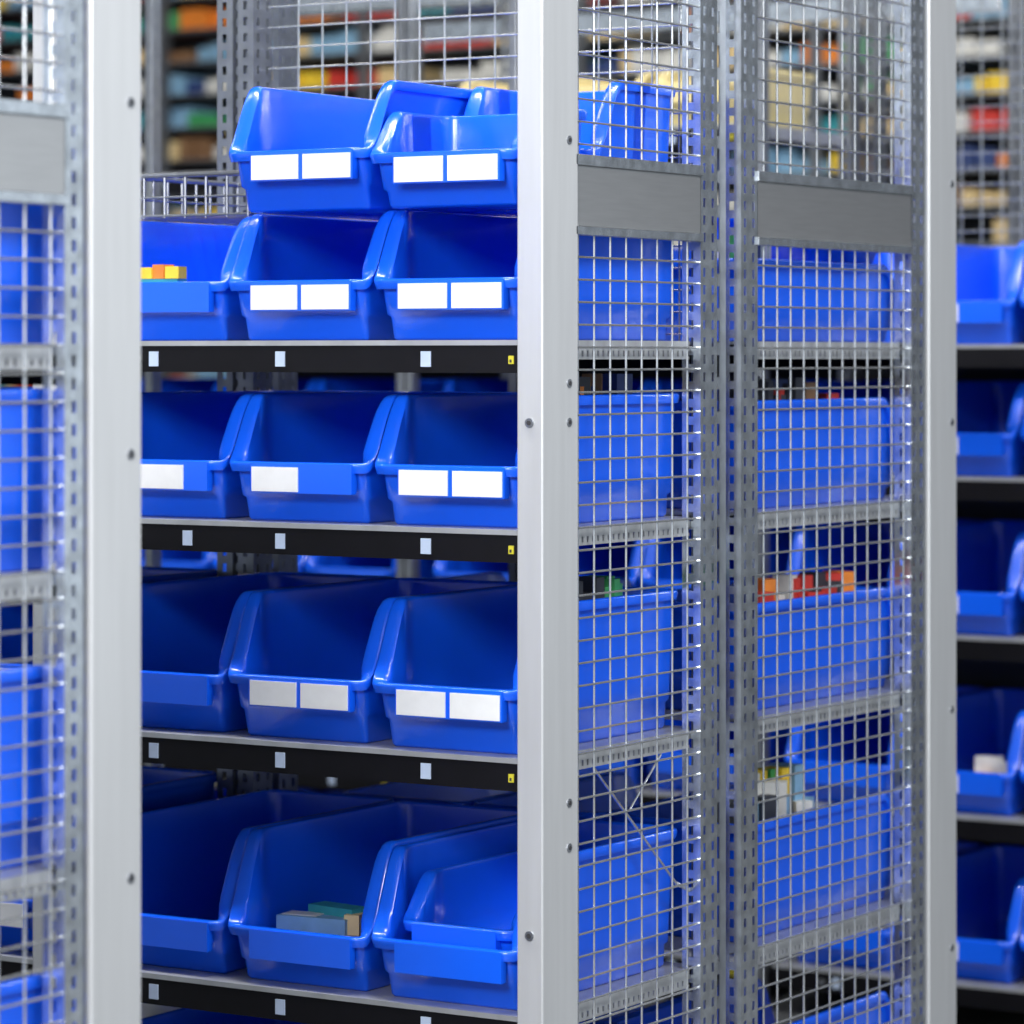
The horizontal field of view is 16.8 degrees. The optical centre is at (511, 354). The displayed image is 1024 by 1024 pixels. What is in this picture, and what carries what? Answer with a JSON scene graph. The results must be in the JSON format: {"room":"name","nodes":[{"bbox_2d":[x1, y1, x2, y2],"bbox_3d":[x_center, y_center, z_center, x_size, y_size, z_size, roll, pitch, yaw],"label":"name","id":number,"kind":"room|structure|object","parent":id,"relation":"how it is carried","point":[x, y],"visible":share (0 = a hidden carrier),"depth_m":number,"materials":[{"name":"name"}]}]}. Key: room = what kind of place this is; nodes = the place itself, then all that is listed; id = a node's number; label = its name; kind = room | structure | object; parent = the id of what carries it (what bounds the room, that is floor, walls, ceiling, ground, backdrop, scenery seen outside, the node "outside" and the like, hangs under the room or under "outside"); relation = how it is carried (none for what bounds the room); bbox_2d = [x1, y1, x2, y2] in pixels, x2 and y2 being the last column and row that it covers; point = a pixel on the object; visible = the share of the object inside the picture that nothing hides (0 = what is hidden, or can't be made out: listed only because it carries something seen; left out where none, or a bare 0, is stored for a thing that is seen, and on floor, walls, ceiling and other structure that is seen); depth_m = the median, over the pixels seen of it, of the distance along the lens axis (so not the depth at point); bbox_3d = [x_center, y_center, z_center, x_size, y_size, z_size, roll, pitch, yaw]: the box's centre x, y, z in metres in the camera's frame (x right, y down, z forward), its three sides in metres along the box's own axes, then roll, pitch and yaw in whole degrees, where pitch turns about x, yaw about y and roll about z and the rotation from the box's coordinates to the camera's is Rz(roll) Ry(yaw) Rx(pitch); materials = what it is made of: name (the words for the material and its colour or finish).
{"room":"warehouse storage aisle","nodes":[
{"label":"warehouse storage aisle","id":0,"kind":"room"},
{"bbox_2d":[214,782,1023,1023],"bbox_3d":[-1.605,1.350,5.741,14.000,0.100,14.200,0,0,32],"label":"floor","id":1,"kind":"structure","parent":0,"point":[964,1015],"depth_m":6.92,"materials":[{"name":"concrete"}]},
{"bbox_2d":[0,0,140,1023],"bbox_3d":[-1.310,0.225,3.996,1.660,2.150,0.746,0,0,32],"label":"shelving rack","id":2,"kind":"object","parent":1,"relation":"on","point":[79,154],"visible":1,"depth_m":3.80,"materials":[{"name":"metal"}]},
{"bbox_2d":[0,665,55,869],"bbox_3d":[-0.733,0.448,3.666,0.246,0.220,0.616,0,0,32],"label":"storage bin","id":3,"kind":"object","parent":2,"relation":"on","point":[11,702],"visible":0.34,"depth_m":3.78,"materials":[{"name":"blue plastic"}]},
{"bbox_2d":[0,388,55,572],"bbox_3d":[-0.733,0.136,3.666,0.246,0.200,0.616,0,0,32],"label":"storage bin","id":4,"kind":"object","parent":2,"relation":"on","point":[11,415],"visible":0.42,"depth_m":3.78,"materials":[{"name":"blue plastic"}]},
{"bbox_2d":[0,202,55,343],"bbox_3d":[-0.733,-0.110,3.666,0.246,0.200,0.616,0,0,32],"label":"storage bin","id":5,"kind":"object","parent":2,"relation":"on","point":[11,214],"visible":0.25,"depth_m":3.78,"materials":[{"name":"blue plastic"}]},
{"bbox_2d":[0,973,55,1023],"bbox_3d":[-0.733,0.785,3.666,0.246,0.220,0.616,0,0,32],"label":"storage bin","id":6,"kind":"object","parent":2,"relation":"on","point":[11,991],"visible":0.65,"depth_m":3.77,"materials":[{"name":"blue plastic"}]},
{"bbox_2d":[0,0,725,1023],"bbox_3d":[-0.520,0.225,5.267,1.663,2.150,0.551,0,0,32],"label":"shelving rack","id":7,"kind":"object","parent":1,"relation":"on","point":[565,194],"visible":0.58,"depth_m":4.82,"materials":[{"name":"metal"}]},
{"bbox_2d":[0,766,216,951],"bbox_3d":[-0.675,0.767,5.330,0.246,0.225,0.466,0,0,32],"label":"storage bin","id":8,"kind":"object","parent":7,"relation":"on","point":[161,787],"visible":0.2,"depth_m":5.34,"materials":[{"name":"blue plastic"}]},
{"bbox_2d":[0,566,216,668],"bbox_3d":[-0.675,0.437,5.330,0.246,0.200,0.466,0,0,32],"label":"storage bin","id":9,"kind":"object","parent":7,"relation":"on","point":[11,616],"visible":0.12,"depth_m":5.39,"materials":[{"name":"blue plastic"}]},
{"bbox_2d":[141,217,250,340],"bbox_3d":[-0.391,-0.109,5.161,0.246,0.178,0.464,0,0,32],"label":"storage bin","id":10,"kind":"object","parent":7,"relation":"on","point":[204,307],"visible":0.42,"depth_m":4.98,"materials":[{"name":"blue plastic"}]},
{"bbox_2d":[141,264,186,281],"bbox_3d":[-0.507,-0.079,5.043,0.073,0.104,0.029,0,0,32],"label":"pile","id":11,"kind":"object","parent":10,"relation":"in","point":[162,272],"visible":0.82,"depth_m":5.03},
{"bbox_2d":[141,170,359,224],"bbox_3d":[-0.399,-0.232,5.156,0.233,0.066,0.288,0,0,32],"label":"wire basket","id":12,"kind":"object","parent":10,"relation":"on","point":[223,218],"visible":0.57,"depth_m":5.07,"materials":[{"name":"metal"}]},
{"bbox_2d":[141,1008,306,1023],"bbox_3d":[-0.394,1.090,5.157,0.246,0.220,0.466,0,0,32],"label":"storage bin","id":13,"kind":"object","parent":7,"relation":"on","point":[182,1015],"visible":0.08,"depth_m":5.25,"materials":[{"name":"blue plastic"}]},
{"bbox_2d":[141,390,386,518],"bbox_3d":[-0.394,0.144,5.157,0.246,0.178,0.466,0,0,32],"label":"storage bin","id":14,"kind":"object","parent":7,"relation":"on","point":[188,439],"visible":0.43,"depth_m":5.00,"materials":[{"name":"blue plastic"}]},
{"bbox_2d":[141,572,393,732],"bbox_3d":[-0.393,0.437,5.158,0.246,0.200,0.464,0,0,32],"label":"storage bin","id":15,"kind":"object","parent":7,"relation":"on","point":[190,627],"visible":0.41,"depth_m":5.16,"materials":[{"name":"blue plastic"}]},
{"bbox_2d":[141,789,394,973],"bbox_3d":[-0.393,0.777,5.158,0.246,0.205,0.464,0,0,32],"label":"storage bin","id":16,"kind":"object","parent":7,"relation":"on","point":[192,853],"visible":0.48,"depth_m":5.19,"materials":[{"name":"blue plastic"}]},
{"bbox_2d":[229,210,397,340],"bbox_3d":[-0.185,-0.111,5.020,0.246,0.181,0.466,0,0,32],"label":"storage bin","id":17,"kind":"object","parent":7,"relation":"on","point":[295,278],"visible":0.62,"depth_m":4.88,"materials":[{"name":"blue plastic"}]},
{"bbox_2d":[229,80,516,219],"bbox_3d":[-0.187,-0.291,5.019,0.246,0.181,0.466,0,0,31],"label":"storage bin","id":18,"kind":"object","parent":17,"relation":"on","point":[299,153],"visible":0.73,"depth_m":4.89,"materials":[{"name":"blue plastic"}]},
{"bbox_2d":[228,801,517,991],"bbox_3d":[-0.185,0.777,5.019,0.246,0.205,0.464,0,0,32],"label":"storage bin","id":19,"kind":"object","parent":7,"relation":"on","point":[343,857],"visible":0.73,"depth_m":4.98,"materials":[{"name":"blue plastic"}]},
{"bbox_2d":[276,901,363,935],"bbox_3d":[-0.263,0.828,4.938,0.129,0.090,0.078,0,0,32],"label":"cartons","id":20,"kind":"object","parent":19,"relation":"in","point":[326,917],"visible":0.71,"depth_m":4.92},
{"bbox_2d":[228,578,517,742],"bbox_3d":[-0.186,0.437,5.018,0.246,0.200,0.466,0,0,32],"label":"storage bin","id":21,"kind":"object","parent":7,"relation":"on","point":[303,664],"visible":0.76,"depth_m":4.94,"materials":[{"name":"blue plastic"}]},
{"bbox_2d":[229,391,517,522],"bbox_3d":[-0.184,0.144,5.021,0.246,0.178,0.466,0,0,32],"label":"storage bin","id":22,"kind":"object","parent":7,"relation":"on","point":[306,457],"visible":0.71,"depth_m":4.90,"materials":[{"name":"blue plastic"}]},
{"bbox_2d":[374,210,670,340],"bbox_3d":[0.025,-0.111,4.884,0.246,0.181,0.466,0,0,32],"label":"storage bin","id":23,"kind":"object","parent":7,"relation":"on","point":[441,276],"visible":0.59,"depth_m":4.83,"materials":[{"name":"blue plastic"}]},
{"bbox_2d":[370,109,586,211],"bbox_3d":[-0.046,-0.269,4.770,0.246,0.136,0.216,0,0,32],"label":"storage bin","id":24,"kind":"object","parent":23,"relation":"on","point":[427,162],"visible":0.73,"depth_m":4.73,"materials":[{"name":"blue plastic"}]},
{"bbox_2d":[464,80,675,215],"bbox_3d":[0.076,-0.293,4.966,0.246,0.184,0.254,0,0,32],"label":"storage bin","id":25,"kind":"object","parent":23,"relation":"on","point":[482,100],"visible":0.21,"depth_m":4.94,"materials":[{"name":"blue plastic"}]},
{"bbox_2d":[371,819,676,1010],"bbox_3d":[0.023,0.780,4.880,0.246,0.200,0.464,0,0,32],"label":"storage bin","id":26,"kind":"object","parent":7,"relation":"on","point":[457,974],"visible":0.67,"depth_m":4.82,"materials":[{"name":"blue plastic"}]},
{"bbox_2d":[403,850,517,949],"bbox_3d":[0.011,0.793,4.847,0.194,0.158,0.344,0,0,32],"label":"storage bin","id":27,"kind":"object","parent":26,"relation":"in","point":[474,903],"visible":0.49,"depth_m":4.86,"materials":[{"name":"blue plastic"}]},
{"bbox_2d":[372,586,677,754],"bbox_3d":[0.023,0.437,4.881,0.246,0.200,0.466,0,0,32],"label":"storage bin","id":28,"kind":"object","parent":7,"relation":"on","point":[446,672],"visible":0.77,"depth_m":4.85,"materials":[{"name":"blue plastic"}]},
{"bbox_2d":[579,575,622,599],"bbox_3d":[0.093,0.422,4.901,0.063,0.215,0.222,0,0,32],"label":"pile","id":29,"kind":"object","parent":28,"relation":"in","point":[585,582],"visible":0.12,"depth_m":4.92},
{"bbox_2d":[375,393,679,527],"bbox_3d":[0.026,0.144,4.886,0.246,0.178,0.466,0,0,32],"label":"storage bin","id":30,"kind":"object","parent":7,"relation":"on","point":[443,459],"visible":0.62,"depth_m":4.85,"materials":[{"name":"blue plastic"}]},
{"bbox_2d":[579,374,632,394],"bbox_3d":[0.104,0.126,4.918,0.057,0.198,0.192,0,0,32],"label":"pile","id":31,"kind":"object","parent":30,"relation":"in","point":[601,380],"visible":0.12,"depth_m":4.96,"materials":[{"name":"black"}]},
{"bbox_2d":[592,754,690,891],"bbox_3d":[0.182,0.666,4.869,0.007,0.206,0.270,0,0,32],"label":"brace","id":32,"kind":"object","parent":7,"relation":"attached to","point":[675,882],"visible":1,"depth_m":4.87,"materials":[{"name":"metal"}]},
{"bbox_2d":[0,0,1006,387],"bbox_3d":[0.400,-0.200,12.008,9.220,3.000,0.360,0,0,32],"label":"rack","id":33,"kind":"object","parent":1,"relation":"on","point":[188,27],"visible":0.05,"depth_m":12.23,"materials":[{"name":"metal"}]},
{"bbox_2d":[141,0,955,1023],"bbox_3d":[-0.168,0.225,5.831,1.660,2.150,0.746,0,0,32],"label":"shelving rack","id":34,"kind":"object","parent":1,"relation":"on","point":[914,220],"visible":0.55,"depth_m":5.49,"materials":[{"name":"metal"}]},
{"bbox_2d":[437,572,506,580],"bbox_3d":[-0.033,0.455,5.736,0.246,0.165,0.556,0,0,32],"label":"storage bin","id":35,"kind":"object","parent":34,"relation":"on","point":[489,576],"visible":0.03,"depth_m":5.92,"materials":[{"name":"blue plastic"}]},
{"bbox_2d":[342,772,614,805],"bbox_3d":[-0.033,0.790,5.736,0.246,0.180,0.556,0,0,32],"label":"storage bin","id":36,"kind":"object","parent":34,"relation":"on","point":[396,791],"visible":0.12,"depth_m":5.74,"materials":[{"name":"blue plastic"}]},
{"bbox_2d":[473,772,733,820],"bbox_3d":[0.179,0.790,5.604,0.246,0.180,0.556,0,0,32],"label":"storage bin","id":37,"kind":"object","parent":34,"relation":"on","point":[510,801],"visible":0.09,"depth_m":5.74,"materials":[{"name":"blue plastic"}]},
{"bbox_2d":[585,984,718,1023],"bbox_3d":[0.179,1.110,5.604,0.246,0.180,0.556,0,0,32],"label":"storage bin","id":38,"kind":"object","parent":34,"relation":"on","point":[635,1011],"visible":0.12,"depth_m":5.47,"materials":[{"name":"blue plastic"}]},
{"bbox_2d":[615,577,733,590],"bbox_3d":[0.179,0.455,5.604,0.246,0.165,0.556,0,0,32],"label":"storage bin","id":39,"kind":"object","parent":34,"relation":"on","point":[622,579],"visible":0.02,"depth_m":5.82,"materials":[{"name":"blue plastic"}]},
{"bbox_2d":[612,979,893,1023],"bbox_3d":[0.391,1.110,5.472,0.246,0.180,0.556,0,0,32],"label":"storage bin","id":40,"kind":"object","parent":34,"relation":"on","point":[664,1011],"visible":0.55,"depth_m":5.49,"materials":[{"name":"blue plastic"}]},
{"bbox_2d":[611,786,900,941],"bbox_3d":[0.391,0.790,5.472,0.246,0.180,0.556,0,0,32],"label":"storage bin","id":41,"kind":"object","parent":34,"relation":"on","point":[664,810],"visible":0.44,"depth_m":5.39,"materials":[{"name":"blue plastic"}]},
{"bbox_2d":[717,762,813,823],"bbox_3d":[0.384,0.757,5.367,0.078,0.230,0.268,0,0,32],"label":"pile","id":42,"kind":"object","parent":41,"relation":"in","point":[783,768],"visible":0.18,"depth_m":5.37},
{"bbox_2d":[663,258,900,341],"bbox_3d":[0.391,-0.083,5.472,0.246,0.125,0.556,0,0,32],"label":"storage bin","id":43,"kind":"object","parent":34,"relation":"on","point":[770,272],"visible":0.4,"depth_m":5.39,"materials":[{"name":"blue plastic"}]},
{"bbox_2d":[717,235,770,258],"bbox_3d":[0.348,-0.107,5.310,0.074,0.158,0.128,0,0,32],"label":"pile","id":44,"kind":"object","parent":43,"relation":"in","point":[767,248],"visible":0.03,"depth_m":5.29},
{"bbox_2d":[717,217,877,263],"bbox_3d":[0.444,-0.185,5.567,0.246,0.080,0.274,0,0,32],"label":"storage bin","id":45,"kind":"object","parent":43,"relation":"on","point":[783,252],"visible":0.17,"depth_m":5.45,"materials":[{"name":"blue plastic"}]},
{"bbox_2d":[665,584,900,711],"bbox_3d":[0.391,0.455,5.472,0.246,0.165,0.556,0,0,32],"label":"storage bin","id":46,"kind":"object","parent":34,"relation":"on","point":[848,596],"visible":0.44,"depth_m":5.39,"materials":[{"name":"blue plastic"}]},
{"bbox_2d":[758,570,853,602],"bbox_3d":[0.440,0.437,5.456,0.079,0.184,0.320,0,0,32],"label":"pile","id":47,"kind":"object","parent":46,"relation":"in","point":[810,576],"visible":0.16,"depth_m":5.47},
{"bbox_2d":[667,397,900,510],"bbox_3d":[0.391,0.150,5.472,0.246,0.165,0.556,0,0,32],"label":"storage bin","id":48,"kind":"object","parent":34,"relation":"on","point":[848,413],"visible":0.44,"depth_m":5.39,"materials":[{"name":"blue plastic"}]},
{"bbox_2d":[730,376,838,399],"bbox_3d":[0.419,0.129,5.434,0.079,0.193,0.342,0,0,32],"label":"pile","id":49,"kind":"object","parent":48,"relation":"in","point":[783,382],"visible":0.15,"depth_m":5.40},
{"bbox_2d":[141,0,1023,1012],"bbox_3d":[0.269,0.225,7.319,2.491,2.150,0.551,0,0,32],"label":"shelving rack","id":50,"kind":"object","parent":1,"relation":"on","point":[971,826],"visible":0.07,"depth_m":6.96,"materials":[{"name":"metal"}]},
{"bbox_2d":[141,549,216,569],"bbox_3d":[-0.655,0.437,7.859,0.246,0.200,0.464,0,0,32],"label":"storage bin","id":51,"kind":"object","parent":50,"relation":"on","point":[169,558],"visible":0.09,"depth_m":7.70,"materials":[{"name":"blue plastic"}]},
{"bbox_2d":[141,378,272,391],"bbox_3d":[-0.655,0.143,7.859,0.246,0.180,0.464,0,0,32],"label":"storage bin","id":52,"kind":"object","parent":50,"relation":"on","point":[167,384],"visible":0.03,"depth_m":7.92,"materials":[{"name":"blue plastic"}]},
{"bbox_2d":[211,552,306,572],"bbox_3d":[-0.443,0.437,7.727,0.246,0.200,0.464,0,0,32],"label":"storage bin","id":53,"kind":"object","parent":50,"relation":"on","point":[301,558],"visible":0.07,"depth_m":7.51,"materials":[{"name":"blue plastic"}]},
{"bbox_2d":[214,786,319,798],"bbox_3d":[-0.655,1.100,7.859,0.246,0.200,0.464,0,0,32],"label":"storage bin","id":54,"kind":"object","parent":50,"relation":"on","point":[215,789],"visible":0.02,"depth_m":8.02,"materials":[{"name":"blue plastic"}]},
{"bbox_2d":[223,378,395,390],"bbox_3d":[-0.443,0.143,7.727,0.246,0.180,0.464,0,0,32],"label":"storage bin","id":55,"kind":"object","parent":50,"relation":"on","point":[304,384],"visible":0.06,"depth_m":7.88,"materials":[{"name":"blue plastic"}]},
{"bbox_2d":[305,555,435,577],"bbox_3d":[-0.231,0.437,7.595,0.246,0.200,0.464,0,0,32],"label":"storage bin","id":56,"kind":"object","parent":50,"relation":"on","point":[313,564],"visible":0.16,"depth_m":7.48,"materials":[{"name":"blue plastic"}]},
{"bbox_2d":[315,379,498,390],"bbox_3d":[-0.231,0.143,7.595,0.246,0.180,0.464,0,0,32],"label":"storage bin","id":57,"kind":"object","parent":50,"relation":"on","point":[325,384],"visible":0.11,"depth_m":7.59,"materials":[{"name":"blue plastic"}]},
{"bbox_2d":[433,560,507,580],"bbox_3d":[0.049,0.437,7.421,0.246,0.200,0.464,0,0,32],"label":"storage bin","id":58,"kind":"object","parent":50,"relation":"on","point":[441,568],"visible":0.07,"depth_m":7.37,"materials":[{"name":"blue plastic"}]},
{"bbox_2d":[443,379,507,391],"bbox_3d":[0.049,0.143,7.421,0.246,0.180,0.464,0,0,32],"label":"storage bin","id":59,"kind":"object","parent":50,"relation":"on","point":[501,385],"visible":0.02,"depth_m":7.43,"materials":[{"name":"blue plastic"}]},
{"bbox_2d":[459,80,507,89],"bbox_3d":[0.048,-0.520,7.374,0.213,0.120,0.354,0,0,32],"label":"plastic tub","id":60,"kind":"object","parent":50,"relation":"on","point":[474,84],"visible":0.04,"depth_m":7.37,"materials":[{"name":"beige plastic"}]},
{"bbox_2d":[579,540,646,586],"bbox_3d":[0.262,0.437,7.289,0.246,0.200,0.464,0,0,32],"label":"storage bin","id":61,"kind":"object","parent":50,"relation":"on","point":[633,553],"visible":0.06,"depth_m":7.37,"materials":[{"name":"blue plastic"}]},
{"bbox_2d":[579,756,651,785],"bbox_3d":[0.262,0.780,7.289,0.246,0.200,0.464,0,0,32],"label":"storage bin","id":62,"kind":"object","parent":50,"relation":"on","point":[633,772],"visible":0.08,"depth_m":7.08,"materials":[{"name":"blue plastic"}]},
{"bbox_2d":[579,71,661,91],"bbox_3d":[0.252,-0.520,7.247,0.213,0.120,0.354,0,0,32],"label":"plastic tub","id":63,"kind":"object","parent":50,"relation":"on","point":[585,84],"visible":0.05,"depth_m":7.11,"materials":[{"name":"beige plastic"}]},
{"bbox_2d":[633,379,690,392],"bbox_3d":[0.262,0.143,7.289,0.246,0.180,0.464,0,0,32],"label":"storage bin","id":64,"kind":"object","parent":50,"relation":"on","point":[647,383],"visible":0.04,"depth_m":7.50,"materials":[{"name":"blue plastic"}]},
{"bbox_2d":[673,248,690,258],"bbox_3d":[0.474,-0.120,7.157,0.246,0.200,0.464,0,0,32],"label":"storage bin","id":65,"kind":"object","parent":50,"relation":"on","point":[675,250],"visible":0.02,"depth_m":7.15,"materials":[{"name":"blue plastic"}]},
{"bbox_2d":[647,719,788,791],"bbox_3d":[0.474,0.780,7.157,0.246,0.200,0.464,0,0,32],"label":"storage bin","id":66,"kind":"object","parent":50,"relation":"on","point":[664,767],"visible":0.09,"depth_m":7.03,"materials":[{"name":"blue plastic"}]},
{"bbox_2d":[643,520,797,588],"bbox_3d":[0.474,0.437,7.157,0.246,0.200,0.464,0,0,32],"label":"storage bin","id":67,"kind":"object","parent":50,"relation":"on","point":[664,550],"visible":0.12,"depth_m":7.07,"materials":[{"name":"blue plastic"}]},
{"bbox_2d":[653,68,814,129],"bbox_3d":[0.456,-0.520,7.121,0.213,0.120,0.354,0,0,32],"label":"plastic tub","id":68,"kind":"object","parent":50,"relation":"on","point":[664,79],"visible":0.24,"depth_m":7.09,"materials":[{"name":"beige plastic"}]},
{"bbox_2d":[649,380,837,397],"bbox_3d":[0.474,0.143,7.157,0.246,0.180,0.464,0,0,32],"label":"storage bin","id":69,"kind":"object","parent":50,"relation":"on","point":[662,385],"visible":0.06,"depth_m":7.13,"materials":[{"name":"blue plastic"}]},
{"bbox_2d":[810,380,956,474],"bbox_3d":[0.754,0.143,6.982,0.246,0.180,0.464,0,0,32],"label":"storage bin","id":70,"kind":"object","parent":50,"relation":"on","point":[860,392],"visible":0.09,"depth_m":7.10,"materials":[{"name":"blue plastic"}]},
{"bbox_2d":[785,686,985,805],"bbox_3d":[0.754,0.780,6.982,0.246,0.200,0.464,0,0,32],"label":"storage bin","id":71,"kind":"object","parent":50,"relation":"on","point":[848,729],"visible":0.37,"depth_m":6.92,"materials":[{"name":"blue plastic"}]},
{"bbox_2d":[787,519,985,627],"bbox_3d":[0.754,0.437,6.982,0.246,0.200,0.464,0,0,32],"label":"storage bin","id":72,"kind":"object","parent":50,"relation":"on","point":[848,532],"visible":0.17,"depth_m":7.08,"materials":[{"name":"blue plastic"}]},
{"bbox_2d":[872,253,901,342],"bbox_3d":[0.754,-0.120,6.982,0.246,0.200,0.464,0,0,32],"label":"storage bin","id":73,"kind":"object","parent":50,"relation":"on","point":[884,257],"visible":0.09,"depth_m":7.19,"materials":[{"name":"blue plastic"}]},
{"bbox_2d":[798,838,985,970],"bbox_3d":[0.754,1.100,6.982,0.246,0.200,0.464,0,0,32],"label":"storage bin","id":74,"kind":"object","parent":50,"relation":"on","point":[961,847],"visible":0.21,"depth_m":6.79,"materials":[{"name":"blue plastic"}]},
{"bbox_2d":[900,845,1023,983],"bbox_3d":[0.966,1.100,6.849,0.246,0.200,0.466,0,0,32],"label":"storage bin","id":75,"kind":"object","parent":50,"relation":"on","point":[989,879],"visible":0.52,"depth_m":6.97,"materials":[{"name":"blue plastic"}]},
{"bbox_2d":[900,688,1023,815],"bbox_3d":[0.966,0.780,6.849,0.246,0.200,0.466,0,0,32],"label":"storage bin","id":76,"kind":"object","parent":50,"relation":"on","point":[989,722],"visible":0.53,"depth_m":6.95,"materials":[{"name":"blue plastic"}]},
{"bbox_2d":[975,755,1006,772],"bbox_3d":[0.936,0.824,6.710,0.091,0.096,0.075,0,0,32],"label":"pile","id":77,"kind":"object","parent":76,"relation":"in","point":[991,764],"visible":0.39,"depth_m":6.71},
{"bbox_2d":[900,520,1023,635],"bbox_3d":[0.966,0.437,6.849,0.246,0.200,0.466,0,0,32],"label":"storage bin","id":78,"kind":"object","parent":50,"relation":"on","point":[990,553],"visible":0.55,"depth_m":6.94,"materials":[{"name":"blue plastic"}]},
{"bbox_2d":[900,240,1023,344],"bbox_3d":[0.966,-0.120,6.849,0.246,0.200,0.466,0,0,32],"label":"storage bin","id":79,"kind":"object","parent":50,"relation":"on","point":[989,310],"visible":0.54,"depth_m":6.67,"materials":[{"name":"blue plastic"}]},
{"bbox_2d":[900,381,1023,476],"bbox_3d":[0.966,0.143,6.849,0.246,0.180,0.466,0,0,32],"label":"storage bin","id":80,"kind":"object","parent":50,"relation":"on","point":[989,414],"visible":0.58,"depth_m":6.67,"materials":[{"name":"blue plastic"}]},
{"bbox_2d":[1020,916,1023,950],"bbox_3d":[1.178,1.100,6.718,0.246,0.200,0.464,0,0,32],"label":"storage bin","id":81,"kind":"object","parent":50,"relation":"on","point":[1022,928],"visible":1,"depth_m":6.60,"materials":[{"name":"blue plastic"}]},
{"bbox_2d":[1020,748,1023,782],"bbox_3d":[1.178,0.780,6.718,0.246,0.200,0.464,0,0,32],"label":"storage bin","id":82,"kind":"object","parent":50,"relation":"on","point":[1022,760],"visible":1,"depth_m":6.60,"materials":[{"name":"blue plastic"}]},
{"bbox_2d":[1020,568,1023,601],"bbox_3d":[1.178,0.437,6.718,0.246,0.200,0.464,0,0,32],"label":"storage bin","id":83,"kind":"object","parent":50,"relation":"on","point":[1022,580],"visible":1,"depth_m":6.60,"materials":[{"name":"blue plastic"}]},
{"bbox_2d":[1020,275,1023,307],"bbox_3d":[1.178,-0.120,6.718,0.246,0.200,0.464,0,0,32],"label":"storage bin","id":84,"kind":"object","parent":50,"relation":"on","point":[1022,287],"visible":1,"depth_m":6.60,"materials":[{"name":"blue plastic"}]},
{"bbox_2d":[1020,413,1023,440],"bbox_3d":[1.178,0.143,6.718,0.246,0.180,0.464,0,0,32],"label":"storage bin","id":85,"kind":"object","parent":50,"relation":"on","point":[1022,423],"visible":1,"depth_m":6.60,"materials":[{"name":"blue plastic"}]},
{"bbox_2d":[272,0,1023,846],"bbox_3d":[0.607,0.225,7.861,2.490,2.150,0.801,0,0,32],"label":"shelving rack","id":86,"kind":"object","parent":1,"relation":"on","point":[974,673],"visible":0.04,"depth_m":7.95,"materials":[{"name":"metal"}]}
]}

